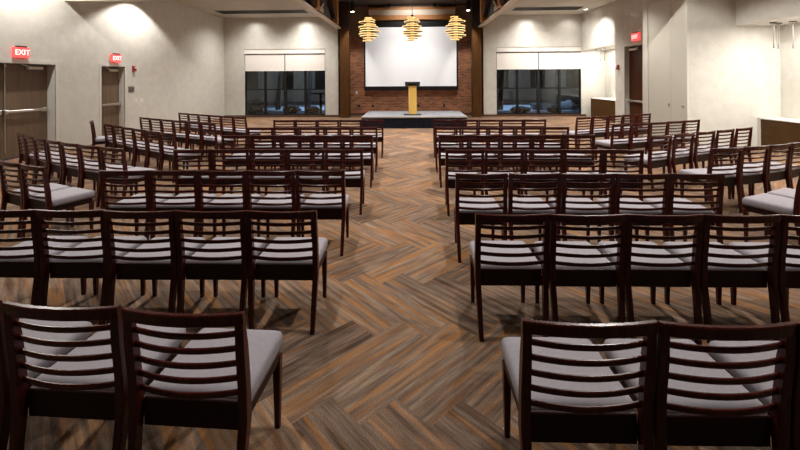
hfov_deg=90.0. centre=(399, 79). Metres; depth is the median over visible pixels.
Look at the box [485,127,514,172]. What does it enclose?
chair
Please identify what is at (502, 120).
chair
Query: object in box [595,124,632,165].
chair
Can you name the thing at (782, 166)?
seat cushion
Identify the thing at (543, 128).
chair
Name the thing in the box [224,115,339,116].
baseboard
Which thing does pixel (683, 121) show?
chair
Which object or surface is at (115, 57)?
exit sign
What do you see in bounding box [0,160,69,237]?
chair
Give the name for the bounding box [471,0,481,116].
column
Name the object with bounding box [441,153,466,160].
seat cushion
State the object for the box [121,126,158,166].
chair
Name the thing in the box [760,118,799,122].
countertop
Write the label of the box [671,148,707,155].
seat cushion
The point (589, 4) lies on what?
ceiling
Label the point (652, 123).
chair
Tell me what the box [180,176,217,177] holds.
seat cushion
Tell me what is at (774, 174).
chair
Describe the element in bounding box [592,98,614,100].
countertop
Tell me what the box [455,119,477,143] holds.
chair
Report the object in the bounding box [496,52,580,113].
window
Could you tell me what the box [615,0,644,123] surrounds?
wall
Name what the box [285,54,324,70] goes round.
roller shade
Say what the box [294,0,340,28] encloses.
truss
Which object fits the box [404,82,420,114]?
lectern
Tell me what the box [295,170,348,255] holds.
chair
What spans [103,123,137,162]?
chair
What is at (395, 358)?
floor
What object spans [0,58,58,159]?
door
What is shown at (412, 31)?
pendant
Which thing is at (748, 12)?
wall
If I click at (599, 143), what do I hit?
seat cushion
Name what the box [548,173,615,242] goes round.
chair
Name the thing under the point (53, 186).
seat cushion
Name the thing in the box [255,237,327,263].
seat cushion
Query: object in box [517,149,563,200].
chair
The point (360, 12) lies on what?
brick wall
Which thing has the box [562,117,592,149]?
chair
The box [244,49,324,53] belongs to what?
shade valance
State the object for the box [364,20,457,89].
projection screen
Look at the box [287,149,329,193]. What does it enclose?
chair
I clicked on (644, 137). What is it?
seat cushion
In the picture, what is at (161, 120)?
chair
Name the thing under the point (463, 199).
seat cushion
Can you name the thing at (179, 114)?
chair
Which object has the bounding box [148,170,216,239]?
chair
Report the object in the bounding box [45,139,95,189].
chair
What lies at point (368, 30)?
pendant
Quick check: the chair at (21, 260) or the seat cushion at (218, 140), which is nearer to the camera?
the chair at (21, 260)
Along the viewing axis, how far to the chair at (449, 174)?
5.13 m
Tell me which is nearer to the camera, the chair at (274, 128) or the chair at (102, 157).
the chair at (102, 157)
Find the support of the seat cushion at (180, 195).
on the chair at (187, 202)
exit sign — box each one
[12,46,29,57]
[111,53,120,61]
[631,32,639,40]
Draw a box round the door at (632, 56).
[623,41,642,126]
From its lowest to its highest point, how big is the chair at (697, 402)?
0.850 m
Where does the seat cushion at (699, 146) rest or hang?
on the chair at (732, 131)
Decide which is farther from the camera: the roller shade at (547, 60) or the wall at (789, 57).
the roller shade at (547, 60)
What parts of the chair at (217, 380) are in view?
leg, backrest, seat frame, leg, leg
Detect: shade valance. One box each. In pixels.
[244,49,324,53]
[496,47,580,51]
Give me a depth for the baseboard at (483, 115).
18.55 m
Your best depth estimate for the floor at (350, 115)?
19.21 m
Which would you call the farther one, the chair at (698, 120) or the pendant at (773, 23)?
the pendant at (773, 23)
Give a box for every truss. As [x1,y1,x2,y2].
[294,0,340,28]
[478,0,517,26]
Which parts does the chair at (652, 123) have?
backrest, leg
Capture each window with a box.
[245,55,324,114]
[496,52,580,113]
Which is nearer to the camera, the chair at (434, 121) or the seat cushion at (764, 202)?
the seat cushion at (764, 202)
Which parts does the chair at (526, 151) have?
leg, seat frame, backrest, leg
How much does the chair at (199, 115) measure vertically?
0.850 m
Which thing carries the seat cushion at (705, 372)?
on the chair at (697, 402)
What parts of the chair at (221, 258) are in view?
leg, backrest, leg, seat frame, leg, leg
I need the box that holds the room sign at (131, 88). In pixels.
[128,86,133,91]
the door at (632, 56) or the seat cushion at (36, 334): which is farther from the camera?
the door at (632, 56)
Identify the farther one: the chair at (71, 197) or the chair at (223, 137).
the chair at (223, 137)
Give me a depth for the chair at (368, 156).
6.51 m
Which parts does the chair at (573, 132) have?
leg, backrest, leg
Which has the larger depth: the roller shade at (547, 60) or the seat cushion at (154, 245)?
the roller shade at (547, 60)
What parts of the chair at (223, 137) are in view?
leg, seat frame, backrest, leg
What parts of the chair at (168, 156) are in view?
leg, backrest, leg, seat frame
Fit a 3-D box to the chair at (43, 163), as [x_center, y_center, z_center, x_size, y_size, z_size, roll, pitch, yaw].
[-5.642,1.359,6.585,0.495,0.850,0.542,0,0,33]
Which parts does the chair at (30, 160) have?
leg, backrest, seat frame, leg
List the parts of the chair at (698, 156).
leg, seat frame, backrest, leg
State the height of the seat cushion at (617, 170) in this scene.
0.084 m
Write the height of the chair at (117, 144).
0.850 m
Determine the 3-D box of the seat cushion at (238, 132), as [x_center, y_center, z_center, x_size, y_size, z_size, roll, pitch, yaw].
[-3.833,1.331,10.155,0.447,0.084,0.425,0,0,31]
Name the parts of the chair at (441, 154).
leg, backrest, seat frame, leg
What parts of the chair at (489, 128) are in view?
leg, backrest, leg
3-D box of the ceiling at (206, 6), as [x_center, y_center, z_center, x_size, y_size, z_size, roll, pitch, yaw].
[-5.984,-3.009,7.566,5.500,0.150,22.750,0,0,2]
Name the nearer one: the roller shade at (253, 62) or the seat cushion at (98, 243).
the seat cushion at (98, 243)
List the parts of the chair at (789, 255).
leg, leg, leg, backrest, seat frame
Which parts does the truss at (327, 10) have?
post, bracket plate, post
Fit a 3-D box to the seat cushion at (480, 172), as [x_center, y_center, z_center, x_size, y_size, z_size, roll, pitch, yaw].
[1.337,1.300,5.386,0.447,0.084,0.425,0,0,1]
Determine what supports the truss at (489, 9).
attached to the ceiling at (356, 2)
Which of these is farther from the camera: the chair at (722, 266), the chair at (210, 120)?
the chair at (210, 120)
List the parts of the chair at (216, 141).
leg, backrest, leg, seat frame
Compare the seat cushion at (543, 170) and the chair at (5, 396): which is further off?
the seat cushion at (543, 170)
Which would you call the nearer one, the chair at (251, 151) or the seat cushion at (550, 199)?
the seat cushion at (550, 199)
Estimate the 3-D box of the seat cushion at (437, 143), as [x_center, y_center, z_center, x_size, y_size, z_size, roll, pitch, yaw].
[0.914,1.302,7.811,0.447,0.084,0.425,0,0,1]
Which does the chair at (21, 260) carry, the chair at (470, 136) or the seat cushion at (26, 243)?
the seat cushion at (26, 243)
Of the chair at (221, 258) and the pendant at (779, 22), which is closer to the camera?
the chair at (221, 258)
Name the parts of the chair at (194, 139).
leg, backrest, seat frame, leg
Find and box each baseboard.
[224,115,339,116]
[350,113,471,114]
[482,114,585,116]
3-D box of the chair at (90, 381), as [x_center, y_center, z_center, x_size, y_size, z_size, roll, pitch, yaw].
[-1.353,1.333,1.847,0.495,0.850,0.542,0,0,4]
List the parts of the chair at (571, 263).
leg, leg, seat frame, leg, backrest, leg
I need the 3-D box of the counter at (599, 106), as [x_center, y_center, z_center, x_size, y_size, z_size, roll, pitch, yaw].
[9.001,1.260,16.441,0.845,0.870,3.290,0,0,2]
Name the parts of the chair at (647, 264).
leg, leg, seat frame, leg, backrest, leg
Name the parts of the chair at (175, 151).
leg, backrest, seat frame, leg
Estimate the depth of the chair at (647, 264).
2.66 m
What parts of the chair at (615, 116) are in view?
backrest, leg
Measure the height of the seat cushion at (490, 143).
0.084 m
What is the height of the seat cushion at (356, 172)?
0.084 m
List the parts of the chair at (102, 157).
leg, backrest, leg, seat frame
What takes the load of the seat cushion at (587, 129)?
on the chair at (599, 133)
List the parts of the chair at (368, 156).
leg, backrest, seat frame, leg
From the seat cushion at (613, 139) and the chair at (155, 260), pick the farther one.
the seat cushion at (613, 139)
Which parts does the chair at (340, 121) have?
backrest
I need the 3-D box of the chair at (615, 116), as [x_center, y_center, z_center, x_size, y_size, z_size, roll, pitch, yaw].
[5.145,1.294,9.898,0.495,0.850,0.542,0,0,-23]
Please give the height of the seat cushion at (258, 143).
0.084 m
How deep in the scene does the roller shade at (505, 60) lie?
18.61 m
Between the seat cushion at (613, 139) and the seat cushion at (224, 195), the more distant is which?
the seat cushion at (613, 139)
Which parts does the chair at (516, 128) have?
leg, backrest, leg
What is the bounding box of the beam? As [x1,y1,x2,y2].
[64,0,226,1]
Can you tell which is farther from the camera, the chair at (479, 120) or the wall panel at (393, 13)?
the wall panel at (393, 13)
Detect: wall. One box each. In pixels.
[0,0,223,148]
[224,14,605,115]
[350,5,470,35]
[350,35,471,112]
[582,2,614,49]
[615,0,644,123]
[645,0,780,146]
[736,0,799,25]
[780,23,799,118]
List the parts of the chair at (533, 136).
leg, seat frame, backrest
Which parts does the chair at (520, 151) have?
leg, seat frame, backrest, leg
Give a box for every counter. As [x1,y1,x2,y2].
[591,98,614,120]
[758,117,799,155]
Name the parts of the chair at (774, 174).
leg, leg, leg, seat frame, backrest, leg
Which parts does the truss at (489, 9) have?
post, post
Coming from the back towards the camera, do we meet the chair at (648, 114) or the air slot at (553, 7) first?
the air slot at (553, 7)
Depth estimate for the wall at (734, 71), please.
9.94 m
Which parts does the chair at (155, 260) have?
leg, backrest, seat frame, leg, leg, leg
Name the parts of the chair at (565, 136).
leg, seat frame, backrest, leg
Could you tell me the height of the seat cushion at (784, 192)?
0.084 m
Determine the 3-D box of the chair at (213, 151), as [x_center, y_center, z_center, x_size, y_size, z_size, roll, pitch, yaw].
[-2.221,1.339,5.474,0.495,0.850,0.542,0,0,2]
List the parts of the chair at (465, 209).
leg, leg, seat frame, backrest, leg, leg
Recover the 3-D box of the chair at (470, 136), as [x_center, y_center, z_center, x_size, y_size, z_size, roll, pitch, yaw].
[1.378,1.317,6.669,0.495,0.850,0.542,0,0,2]
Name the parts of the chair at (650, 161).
seat frame, leg, backrest, leg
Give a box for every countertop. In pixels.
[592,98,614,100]
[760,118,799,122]
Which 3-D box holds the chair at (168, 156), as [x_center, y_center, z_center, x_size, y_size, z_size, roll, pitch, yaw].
[-3.941,1.349,7.166,0.495,0.850,0.542,0,0,33]
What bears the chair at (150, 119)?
on the floor at (395, 358)
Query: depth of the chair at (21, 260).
2.84 m
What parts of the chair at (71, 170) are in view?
leg, backrest, seat frame, leg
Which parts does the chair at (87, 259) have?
leg, backrest, seat frame, leg, leg, leg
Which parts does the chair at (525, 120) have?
backrest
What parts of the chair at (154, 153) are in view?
leg, backrest, seat frame, leg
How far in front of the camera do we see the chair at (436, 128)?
7.53 m
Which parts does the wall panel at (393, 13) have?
rail, pale panel, rail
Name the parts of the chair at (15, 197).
leg, backrest, seat frame, leg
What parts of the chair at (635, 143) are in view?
leg, seat frame, backrest, leg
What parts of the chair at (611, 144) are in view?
seat frame, leg, backrest, leg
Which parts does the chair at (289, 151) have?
leg, backrest, seat frame, leg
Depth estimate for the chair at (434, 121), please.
8.91 m
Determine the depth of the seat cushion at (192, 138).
8.97 m
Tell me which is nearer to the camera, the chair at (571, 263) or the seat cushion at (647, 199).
the chair at (571, 263)
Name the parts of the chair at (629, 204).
leg, leg, leg, seat frame, backrest, leg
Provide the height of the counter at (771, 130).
0.755 m
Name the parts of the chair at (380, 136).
backrest, seat frame, leg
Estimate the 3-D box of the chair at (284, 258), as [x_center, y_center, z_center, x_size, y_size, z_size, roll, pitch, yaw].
[-0.812,1.330,2.995,0.495,0.850,0.542,0,0,2]
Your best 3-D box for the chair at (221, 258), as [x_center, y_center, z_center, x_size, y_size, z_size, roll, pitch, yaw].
[-1.311,1.333,3.006,0.495,0.850,0.542,0,0,2]
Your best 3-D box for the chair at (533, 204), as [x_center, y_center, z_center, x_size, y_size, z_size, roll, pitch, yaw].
[1.292,1.317,4.037,0.495,0.850,0.542,0,0,1]
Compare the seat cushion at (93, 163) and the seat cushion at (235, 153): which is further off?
the seat cushion at (235, 153)
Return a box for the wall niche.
[605,49,614,97]
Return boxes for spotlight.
[351,0,353,11]
[466,0,469,10]
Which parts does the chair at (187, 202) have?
leg, backrest, seat frame, leg, leg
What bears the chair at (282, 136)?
on the floor at (395, 358)
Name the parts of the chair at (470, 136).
leg, seat frame, backrest, leg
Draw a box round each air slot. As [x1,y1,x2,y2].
[214,9,308,13]
[511,6,584,10]
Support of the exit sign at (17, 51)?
attached to the wall at (176, 49)
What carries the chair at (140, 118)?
on the floor at (395, 358)
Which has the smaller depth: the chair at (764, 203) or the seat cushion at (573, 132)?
the chair at (764, 203)
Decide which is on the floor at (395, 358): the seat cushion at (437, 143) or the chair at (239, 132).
the chair at (239, 132)
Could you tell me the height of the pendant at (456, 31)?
2.197 m
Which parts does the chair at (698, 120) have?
backrest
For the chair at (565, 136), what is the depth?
6.40 m
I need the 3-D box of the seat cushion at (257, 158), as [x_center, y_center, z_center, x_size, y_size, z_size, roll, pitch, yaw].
[-2.178,1.321,6.843,0.447,0.084,0.425,0,0,1]
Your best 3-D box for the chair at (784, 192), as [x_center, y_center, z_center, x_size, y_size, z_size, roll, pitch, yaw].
[4.387,1.298,4.312,0.495,0.850,0.542,0,0,-26]
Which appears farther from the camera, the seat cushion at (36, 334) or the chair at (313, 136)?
the chair at (313, 136)
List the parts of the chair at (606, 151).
leg, seat frame, backrest, leg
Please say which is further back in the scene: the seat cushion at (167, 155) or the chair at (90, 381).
the seat cushion at (167, 155)
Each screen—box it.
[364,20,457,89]
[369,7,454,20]
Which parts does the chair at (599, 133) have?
seat frame, backrest, leg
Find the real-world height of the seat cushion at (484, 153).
0.084 m
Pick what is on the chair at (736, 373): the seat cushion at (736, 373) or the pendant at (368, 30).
the seat cushion at (736, 373)
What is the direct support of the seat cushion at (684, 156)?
on the chair at (676, 158)
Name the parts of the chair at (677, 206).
leg, leg, leg, seat frame, backrest, leg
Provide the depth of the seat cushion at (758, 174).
5.39 m
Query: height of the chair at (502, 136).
0.850 m
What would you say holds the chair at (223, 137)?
on the floor at (395, 358)
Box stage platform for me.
[361,111,467,127]
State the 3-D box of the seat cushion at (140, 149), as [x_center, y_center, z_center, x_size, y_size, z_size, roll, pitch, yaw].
[-4.760,1.337,7.777,0.447,0.084,0.425,0,0,34]
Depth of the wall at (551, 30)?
18.85 m
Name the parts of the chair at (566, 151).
leg, seat frame, backrest, leg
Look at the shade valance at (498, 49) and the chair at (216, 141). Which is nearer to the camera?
the chair at (216, 141)
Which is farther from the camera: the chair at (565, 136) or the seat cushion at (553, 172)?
the chair at (565, 136)
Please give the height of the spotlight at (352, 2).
0.616 m
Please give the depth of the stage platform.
14.33 m
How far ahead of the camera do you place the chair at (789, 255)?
2.64 m
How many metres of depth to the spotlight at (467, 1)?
17.34 m
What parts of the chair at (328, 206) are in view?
leg, backrest, seat frame, leg, leg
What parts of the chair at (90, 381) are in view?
leg, backrest, seat frame, leg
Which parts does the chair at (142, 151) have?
leg, backrest, seat frame, leg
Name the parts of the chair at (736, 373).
leg, backrest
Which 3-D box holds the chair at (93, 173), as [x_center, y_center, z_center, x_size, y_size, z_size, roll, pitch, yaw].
[-4.301,1.351,5.855,0.495,0.850,0.542,0,0,25]
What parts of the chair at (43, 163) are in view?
leg, backrest, seat frame, leg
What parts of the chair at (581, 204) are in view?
leg, seat frame, leg, backrest, leg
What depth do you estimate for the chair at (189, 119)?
10.99 m
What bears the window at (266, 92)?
in the wall at (551, 30)
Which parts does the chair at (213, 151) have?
leg, seat frame, backrest, leg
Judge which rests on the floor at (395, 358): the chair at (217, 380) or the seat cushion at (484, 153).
the chair at (217, 380)
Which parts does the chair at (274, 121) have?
backrest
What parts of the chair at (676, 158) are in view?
leg, seat frame, backrest, leg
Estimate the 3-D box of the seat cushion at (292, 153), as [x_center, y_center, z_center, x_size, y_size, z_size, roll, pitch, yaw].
[-1.679,1.318,6.824,0.447,0.084,0.425,0,0,1]
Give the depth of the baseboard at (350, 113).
19.70 m
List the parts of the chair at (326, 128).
backrest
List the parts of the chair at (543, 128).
leg, backrest, leg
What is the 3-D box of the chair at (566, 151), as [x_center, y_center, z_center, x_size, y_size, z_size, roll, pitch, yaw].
[2.336,1.311,5.298,0.495,0.850,0.542,0,0,1]
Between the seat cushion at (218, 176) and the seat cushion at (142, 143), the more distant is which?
the seat cushion at (142, 143)
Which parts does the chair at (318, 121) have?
backrest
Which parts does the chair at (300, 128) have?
leg, backrest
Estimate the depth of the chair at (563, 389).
1.51 m
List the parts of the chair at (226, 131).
leg, seat frame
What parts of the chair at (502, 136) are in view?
leg, seat frame, backrest, leg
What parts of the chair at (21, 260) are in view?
seat frame, backrest, leg, leg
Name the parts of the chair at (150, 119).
leg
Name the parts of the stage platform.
edge trim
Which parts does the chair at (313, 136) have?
leg, backrest, seat frame, leg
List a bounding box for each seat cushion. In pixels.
[0,236,86,261]
[12,183,69,197]
[19,319,92,378]
[24,151,58,155]
[31,153,69,160]
[31,187,94,206]
[32,323,185,389]
[43,155,75,163]
[52,236,146,262]
[55,158,90,166]
[69,162,111,170]
[87,165,132,172]
[95,135,118,141]
[110,194,173,207]
[117,237,205,262]
[118,167,155,178]
[128,143,157,147]
[139,145,170,150]
[146,328,282,400]
[151,147,184,152]
[157,194,216,206]
[165,149,200,158]
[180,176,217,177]
[186,237,266,262]
[191,136,217,139]
[204,194,260,207]
[205,137,233,142]
[217,176,254,177]
[226,153,259,158]
[237,130,260,134]
[252,194,304,207]
[254,176,284,177]
[255,143,278,147]
[255,153,279,159]
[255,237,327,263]
[276,143,303,147]
[290,153,316,158]
[295,176,321,177]
[301,194,348,207]
[315,153,339,158]
[329,170,364,177]
[345,153,373,159]
[354,143,375,146]
[437,143,458,146]
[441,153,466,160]
[448,172,480,181]
[454,198,501,211]
[469,241,541,267]
[472,153,496,158]
[480,172,519,179]
[485,143,511,146]
[500,198,554,213]
[501,337,635,411]
[517,170,549,173]
[533,241,615,269]
[536,143,559,146]
[548,198,607,212]
[553,172,589,173]
[555,154,590,158]
[562,130,587,134]
[578,129,603,132]
[589,170,626,178]
[595,139,626,146]
[596,198,660,212]
[598,241,689,268]
[604,339,767,413]
[613,139,645,142]
[624,154,664,163]
[633,137,662,141]
[644,198,713,213]
[647,151,687,158]
[663,242,764,269]
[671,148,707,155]
[679,168,733,181]
[688,146,709,152]
[708,341,778,412]
[712,166,760,176]
[729,242,799,269]
[732,164,782,173]
[742,193,793,214]
[755,162,799,170]
[767,188,795,198]
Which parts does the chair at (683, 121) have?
backrest, leg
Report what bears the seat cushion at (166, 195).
on the chair at (137, 202)
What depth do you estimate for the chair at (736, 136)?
7.15 m
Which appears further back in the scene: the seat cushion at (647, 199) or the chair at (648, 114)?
the chair at (648, 114)
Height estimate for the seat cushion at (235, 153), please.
0.084 m
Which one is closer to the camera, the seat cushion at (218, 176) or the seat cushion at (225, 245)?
the seat cushion at (225, 245)
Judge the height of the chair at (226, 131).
0.850 m
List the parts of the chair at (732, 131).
leg, seat frame, backrest, leg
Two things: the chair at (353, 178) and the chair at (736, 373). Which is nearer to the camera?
the chair at (736, 373)
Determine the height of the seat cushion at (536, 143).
0.084 m
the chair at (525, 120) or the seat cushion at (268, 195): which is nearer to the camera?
the seat cushion at (268, 195)
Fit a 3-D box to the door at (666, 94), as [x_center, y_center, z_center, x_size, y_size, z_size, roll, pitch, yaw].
[7.212,-0.274,10.924,0.067,3.960,1.910,0,0,2]
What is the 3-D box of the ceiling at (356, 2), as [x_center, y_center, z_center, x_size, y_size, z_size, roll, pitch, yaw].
[0.098,-3.676,7.800,6.650,0.150,23.600,0,0,2]
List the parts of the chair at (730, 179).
leg, leg, seat frame, leg, backrest, leg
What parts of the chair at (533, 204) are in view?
leg, seat frame, backrest, leg, leg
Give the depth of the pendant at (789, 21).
9.13 m
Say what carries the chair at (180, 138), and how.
on the floor at (395, 358)
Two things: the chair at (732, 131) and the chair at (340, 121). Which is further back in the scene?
the chair at (340, 121)
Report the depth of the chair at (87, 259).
2.83 m
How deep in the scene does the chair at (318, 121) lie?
9.00 m
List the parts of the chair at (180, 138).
backrest, seat frame, leg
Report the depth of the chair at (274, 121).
9.04 m
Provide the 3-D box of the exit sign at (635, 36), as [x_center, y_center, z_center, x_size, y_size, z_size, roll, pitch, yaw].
[7.875,-1.443,13.379,0.080,0.280,0.440,0,0,2]
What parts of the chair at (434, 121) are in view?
leg, backrest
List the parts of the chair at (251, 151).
leg, backrest, seat frame, leg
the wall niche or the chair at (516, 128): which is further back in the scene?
the wall niche
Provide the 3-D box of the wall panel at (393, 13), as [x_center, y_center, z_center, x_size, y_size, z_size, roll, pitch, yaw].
[0.569,-3.168,19.356,4.240,0.590,0.370,0,0,2]
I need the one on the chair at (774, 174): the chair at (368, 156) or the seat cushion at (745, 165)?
the seat cushion at (745, 165)
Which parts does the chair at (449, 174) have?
leg, seat frame, backrest, leg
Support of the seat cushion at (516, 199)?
on the chair at (533, 204)
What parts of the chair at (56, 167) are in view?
leg, backrest, seat frame, leg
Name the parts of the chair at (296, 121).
backrest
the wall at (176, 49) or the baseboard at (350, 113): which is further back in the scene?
the baseboard at (350, 113)
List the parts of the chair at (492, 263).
leg, leg, seat frame, backrest, leg, leg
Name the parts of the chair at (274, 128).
leg, backrest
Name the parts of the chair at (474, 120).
backrest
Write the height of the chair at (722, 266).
0.850 m
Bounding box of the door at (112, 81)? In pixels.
[99,63,126,137]
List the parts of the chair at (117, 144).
leg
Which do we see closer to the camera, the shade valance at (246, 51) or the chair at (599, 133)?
the chair at (599, 133)
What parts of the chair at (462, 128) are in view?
leg, backrest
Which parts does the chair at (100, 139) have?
leg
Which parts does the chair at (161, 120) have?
leg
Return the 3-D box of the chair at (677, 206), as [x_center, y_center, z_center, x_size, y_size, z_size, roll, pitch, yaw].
[2.803,1.308,3.989,0.495,0.850,0.542,0,0,2]
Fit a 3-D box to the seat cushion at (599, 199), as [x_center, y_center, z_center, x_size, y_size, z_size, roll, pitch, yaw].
[2.300,1.294,4.056,0.447,0.084,0.425,0,0,1]
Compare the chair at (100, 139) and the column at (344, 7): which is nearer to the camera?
the chair at (100, 139)
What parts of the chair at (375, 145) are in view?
backrest, seat frame, leg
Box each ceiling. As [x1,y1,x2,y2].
[173,0,317,17]
[339,0,471,5]
[500,0,614,14]
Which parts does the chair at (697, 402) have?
leg, seat frame, backrest, leg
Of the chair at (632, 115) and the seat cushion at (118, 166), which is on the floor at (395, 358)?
the chair at (632, 115)
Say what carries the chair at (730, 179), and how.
on the floor at (395, 358)
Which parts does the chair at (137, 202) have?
leg, backrest, seat frame, leg, leg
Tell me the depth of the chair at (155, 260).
2.80 m
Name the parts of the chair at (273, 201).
leg, leg, backrest, seat frame, leg, leg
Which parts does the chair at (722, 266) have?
leg, leg, leg, seat frame, backrest, leg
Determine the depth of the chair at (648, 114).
10.10 m
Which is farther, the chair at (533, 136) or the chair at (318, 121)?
the chair at (318, 121)
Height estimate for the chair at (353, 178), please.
0.850 m
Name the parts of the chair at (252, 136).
leg, backrest, seat frame, leg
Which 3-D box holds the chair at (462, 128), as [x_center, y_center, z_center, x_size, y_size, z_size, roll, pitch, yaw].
[1.412,1.316,7.736,0.495,0.850,0.542,0,0,1]
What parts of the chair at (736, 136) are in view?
leg, backrest, leg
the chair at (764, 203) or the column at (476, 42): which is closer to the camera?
the chair at (764, 203)
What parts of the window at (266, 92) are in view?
pane, pane, pane, pane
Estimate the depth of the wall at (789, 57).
9.64 m
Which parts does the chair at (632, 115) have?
backrest, leg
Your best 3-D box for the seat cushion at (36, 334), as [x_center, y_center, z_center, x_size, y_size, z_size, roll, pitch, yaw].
[-1.868,1.319,1.947,0.447,0.084,0.425,0,0,4]
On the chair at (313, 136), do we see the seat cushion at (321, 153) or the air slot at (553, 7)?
the seat cushion at (321, 153)
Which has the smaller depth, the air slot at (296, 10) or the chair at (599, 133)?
the chair at (599, 133)
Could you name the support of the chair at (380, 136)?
on the floor at (395, 358)
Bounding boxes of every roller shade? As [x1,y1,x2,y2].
[245,54,284,70]
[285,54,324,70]
[497,52,537,69]
[539,52,580,68]
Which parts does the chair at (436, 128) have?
leg, seat frame, backrest, leg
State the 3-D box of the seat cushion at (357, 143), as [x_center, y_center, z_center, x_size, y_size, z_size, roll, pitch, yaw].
[-0.665,1.312,7.865,0.447,0.084,0.425,0,0,1]
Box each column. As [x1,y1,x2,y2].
[339,2,349,117]
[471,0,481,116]
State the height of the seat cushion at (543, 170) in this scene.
0.084 m
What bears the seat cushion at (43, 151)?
on the chair at (22, 156)
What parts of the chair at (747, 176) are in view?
leg, leg, seat frame, backrest, leg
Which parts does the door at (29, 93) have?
vertical rod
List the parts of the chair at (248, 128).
backrest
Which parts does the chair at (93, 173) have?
leg, backrest, seat frame, leg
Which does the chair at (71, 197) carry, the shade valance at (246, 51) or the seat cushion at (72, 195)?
the seat cushion at (72, 195)
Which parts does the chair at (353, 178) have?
leg, backrest, seat frame, leg, leg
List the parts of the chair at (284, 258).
leg, leg, backrest, seat frame, leg, leg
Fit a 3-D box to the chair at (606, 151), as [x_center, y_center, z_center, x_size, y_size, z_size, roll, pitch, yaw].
[2.836,1.308,5.280,0.495,0.850,0.542,0,0,1]
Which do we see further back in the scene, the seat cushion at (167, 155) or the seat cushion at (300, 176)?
the seat cushion at (167, 155)
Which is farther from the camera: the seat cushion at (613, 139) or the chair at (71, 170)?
the seat cushion at (613, 139)
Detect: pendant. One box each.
[359,0,380,41]
[402,15,422,40]
[444,0,465,40]
[770,22,777,48]
[775,22,781,48]
[789,21,796,48]
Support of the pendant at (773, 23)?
hanging from the wall at (748, 12)
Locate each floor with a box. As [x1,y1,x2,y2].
[0,116,799,449]
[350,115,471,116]
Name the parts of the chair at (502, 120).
backrest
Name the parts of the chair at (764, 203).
leg, seat frame, leg, leg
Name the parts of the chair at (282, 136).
leg, backrest, seat frame, leg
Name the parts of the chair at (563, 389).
leg, leg, seat frame, backrest, leg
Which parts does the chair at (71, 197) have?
leg, backrest, leg, seat frame, leg, leg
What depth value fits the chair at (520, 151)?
5.10 m
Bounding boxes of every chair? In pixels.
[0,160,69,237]
[0,209,86,305]
[0,300,92,449]
[1,301,185,449]
[16,132,58,180]
[19,163,94,237]
[23,135,69,183]
[33,137,75,184]
[35,209,146,324]
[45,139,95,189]
[60,142,112,193]
[77,144,132,207]
[89,120,118,159]
[99,146,155,207]
[99,170,173,239]
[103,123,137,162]
[103,210,205,323]
[112,125,144,162]
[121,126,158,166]
[121,307,282,449]
[132,128,170,170]
[139,117,168,144]
[145,130,184,177]
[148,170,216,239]
[149,118,179,147]
[159,132,200,182]
[160,119,191,149]
[172,120,204,154]
[173,149,224,195]
[174,210,266,312]
[178,112,196,133]
[185,121,217,155]
[187,113,213,144]
[196,170,260,236]
[198,114,219,146]
[200,122,233,159]
[208,115,235,148]
[211,149,259,193]
[220,116,247,146]
[221,135,259,169]
[232,116,260,147]
[245,170,304,236]
[245,210,327,334]
[247,127,278,168]
[249,149,287,195]
[251,135,281,168]
[273,120,295,139]
[273,127,303,168]
[281,135,316,169]
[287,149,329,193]
[295,120,316,139]
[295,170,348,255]
[299,127,325,169]
[312,135,342,187]
[317,120,339,154]
[325,127,351,153]
[325,149,364,214]
[339,120,361,139]
[342,135,373,187]
[351,127,377,171]
[361,120,383,157]
[433,120,455,157]
[435,127,460,171]
[438,135,468,187]
[445,149,483,215]
[454,173,507,262]
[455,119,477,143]
[461,127,487,151]
[469,135,500,169]
[469,213,549,341]
[478,119,500,140]
[480,149,523,197]
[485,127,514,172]
[496,135,531,169]
[500,173,561,240]
[501,119,523,142]
[501,318,657,449]
[511,127,541,169]
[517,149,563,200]
[519,119,545,142]
[527,135,563,172]
[533,213,626,338]
[536,127,569,169]
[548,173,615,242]
[553,149,603,197]
[555,135,595,169]
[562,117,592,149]
[578,116,608,149]
[589,149,643,200]
[594,115,623,139]
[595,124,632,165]
[596,173,670,242]
[598,214,703,344]
[604,320,798,449]
[609,114,637,149]
[613,122,650,165]
[624,113,650,136]
[624,135,672,188]
[633,122,668,153]
[644,173,724,243]
[647,132,694,187]
[660,120,684,150]
[663,119,699,150]
[663,214,782,343]
[671,130,715,172]
[679,147,743,212]
[688,129,734,168]
[707,127,752,166]
[707,145,769,207]
[708,322,799,449]
[729,214,799,321]
[731,143,792,198]
[742,173,799,244]
[752,142,799,195]
[767,188,795,234]
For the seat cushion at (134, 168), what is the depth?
5.68 m
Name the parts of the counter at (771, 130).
panel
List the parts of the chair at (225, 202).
leg, backrest, seat frame, leg, leg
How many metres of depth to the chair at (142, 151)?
7.61 m
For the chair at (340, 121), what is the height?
0.850 m
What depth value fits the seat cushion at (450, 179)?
5.18 m
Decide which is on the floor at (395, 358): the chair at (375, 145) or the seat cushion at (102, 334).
the chair at (375, 145)
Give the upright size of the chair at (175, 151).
0.850 m
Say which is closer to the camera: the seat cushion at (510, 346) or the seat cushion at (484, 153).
the seat cushion at (510, 346)
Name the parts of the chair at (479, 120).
backrest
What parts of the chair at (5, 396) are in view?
leg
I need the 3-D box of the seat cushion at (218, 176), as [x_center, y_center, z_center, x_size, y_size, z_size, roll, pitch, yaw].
[-2.219,1.322,5.533,0.447,0.084,0.425,0,0,2]
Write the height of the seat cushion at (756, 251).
0.084 m
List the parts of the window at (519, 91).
pane, pane, pane, pane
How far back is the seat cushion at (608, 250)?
2.89 m

